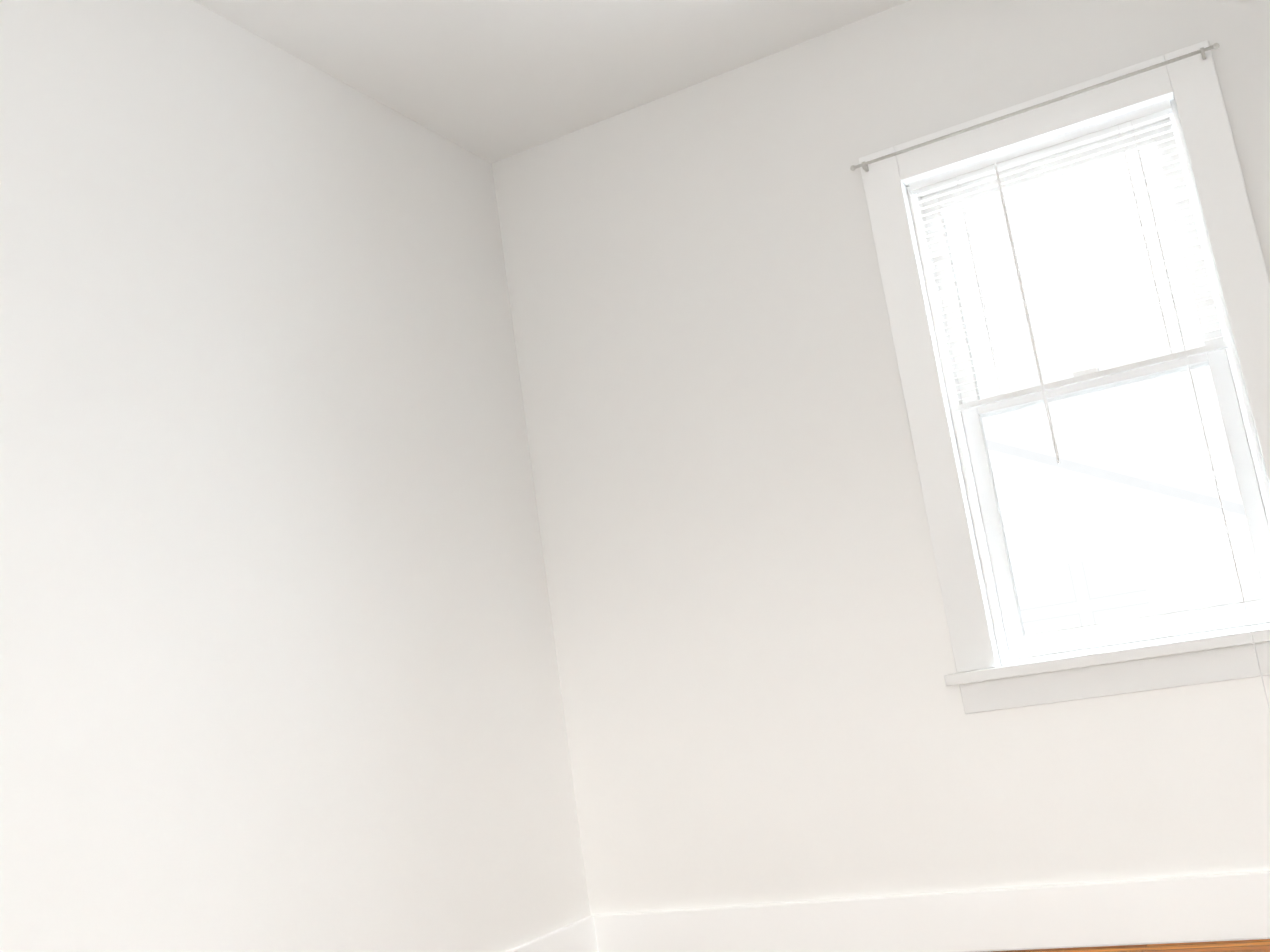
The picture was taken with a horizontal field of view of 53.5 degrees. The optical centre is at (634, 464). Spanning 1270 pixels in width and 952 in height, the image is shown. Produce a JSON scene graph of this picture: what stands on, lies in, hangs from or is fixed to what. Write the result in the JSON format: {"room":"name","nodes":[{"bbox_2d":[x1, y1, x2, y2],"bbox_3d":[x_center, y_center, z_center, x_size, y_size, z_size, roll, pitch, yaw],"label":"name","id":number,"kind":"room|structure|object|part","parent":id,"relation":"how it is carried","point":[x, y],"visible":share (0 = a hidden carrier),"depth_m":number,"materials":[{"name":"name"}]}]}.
{"room":"empty room","nodes":[
{"label":"empty room","id":0,"kind":"room"},
{"bbox_2d":[0,0,590,951],"bbox_3d":[-1.217,0.059,2.181,0.160,2.440,4.020,-14,-12,26],"label":"wall","id":1,"kind":"structure","parent":0,"point":[278,666],"depth_m":2.77,"materials":[{"name":"paint"}]},
{"bbox_2d":[506,915,597,951],"bbox_3d":[-0.976,1.153,1.925,0.016,0.141,3.700,-14,-12,26],"label":"baseboard","id":2,"kind":"structure","parent":1,"relation":"attached to","point":[579,936],"depth_m":3.42,"materials":[{"name":"paint"}]},
{"bbox_2d":[193,0,909,162],"bbox_3d":[-0.046,-1.518,1.736,3.270,0.120,4.020,-14,-12,26],"label":"ceiling","id":3,"kind":"structure","parent":0,"point":[492,81],"depth_m":3.39,"materials":[{"name":"paint"}]},
{"bbox_2d":[492,0,1269,951],"bbox_3d":[1.043,-0.079,3.188,2.950,2.440,0.160,-14,-12,26],"label":"wall","id":4,"kind":"structure","parent":0,"point":[760,698],"depth_m":3.42,"materials":[{"name":"paint"}]},
{"bbox_2d":[594,870,1269,951],"bbox_3d":[1.166,1.025,2.894,2.918,0.141,0.016,-14,-12,26],"label":"baseboard","id":5,"kind":"structure","parent":4,"relation":"attached to","point":[1216,907],"depth_m":3.06,"materials":[{"name":"paint"}]},
{"bbox_2d":[859,40,1269,713],"bbox_3d":[1.126,-0.192,3.127,0.930,1.487,0.212,-14,-12,26],"label":"window","id":6,"kind":"structure","parent":4,"relation":"in","point":[1072,161],"depth_m":3.12,"materials":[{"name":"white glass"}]},
{"bbox_2d":[956,162,1059,462],"bbox_3d":[0.944,-0.386,3.203,0.110,0.809,0.027,-15,-13,32],"label":"blind cord","id":7,"kind":"object","parent":6,"relation":"hanging from","point":[1027,316],"depth_m":3.19,"materials":[{"name":"white plastic"}]},
{"bbox_2d":[850,43,1218,171],"bbox_3d":[0.982,-0.888,3.181,0.918,0.020,0.034,-14,-12,26],"label":"curtain rod","id":8,"kind":"object","parent":6,"relation":"attached to","point":[864,165],"visible":1,"depth_m":3.15,"materials":[{"name":"grey metal"}]},
{"bbox_3d":[1.064,-0.513,3.160,0.656,0.631,0.030,-14,-12,26],"label":"back window blind rails","id":9,"kind":"part","parent":6,"relation":"part of","materials":[{"name":"white plastic"}]},
{"bbox_3d":[1.141,-0.182,3.153,0.680,1.300,0.080,-14,-12,26],"label":"back window sash","id":10,"kind":"part","parent":6,"relation":"part of","materials":[{"name":"white wood"}]},
{"bbox_2d":[1118,120,1269,711],"bbox_3d":[1.312,-0.117,2.945,0.032,1.515,0.102,-9,-11,6],"label":"blind cord","id":11,"kind":"object","parent":6,"relation":"hanging from","point":[1131,120],"depth_m":2.99,"materials":[{"name":"white fabric"}]},
{"bbox_2d":[988,939,1269,951],"bbox_3d":[0.321,0.969,1.253,3.270,0.120,4.020,-14,-12,26],"label":"floor","id":12,"kind":"structure","parent":0,"point":[1261,945],"depth_m":2.82,"materials":[{"name":"brown wood"}]},
{"label":"outside","id":13,"kind":"structure","parent":0,"visible":0},
{"bbox_3d":[2.945,2.684,8.942,90.000,0.100,80.000,-14,-12,26],"label":"ground","id":14,"kind":"structure","parent":13,"visible":0},
{"bbox_2d":[988,449,1264,615],"bbox_3d":[5.042,1.776,15.790,5.400,3.650,6.000,-14,-12,26],"label":"garage","id":15,"kind":"structure","parent":14,"relation":"on","point":[1051,479],"depth_m":12.57,"materials":[{"name":"white"}]},
{"bbox_2d":[1013,552,1151,634],"bbox_3d":[3.735,2.223,12.992,3.200,2.100,0.035,-14,-12,26],"label":"garage door","id":16,"kind":"structure","parent":15,"relation":"attached to","point":[1104,578],"depth_m":12.67,"materials":[{"name":"white"}]},
{"bbox_2d":[986,440,1244,514],"bbox_3d":[4.888,0.732,15.993,5.900,1.620,6.500,-14,-12,26],"label":"garage roof","id":17,"kind":"structure","parent":15,"relation":"on","point":[1202,499],"depth_m":12.44,"materials":[{"name":"white"}]}
]}

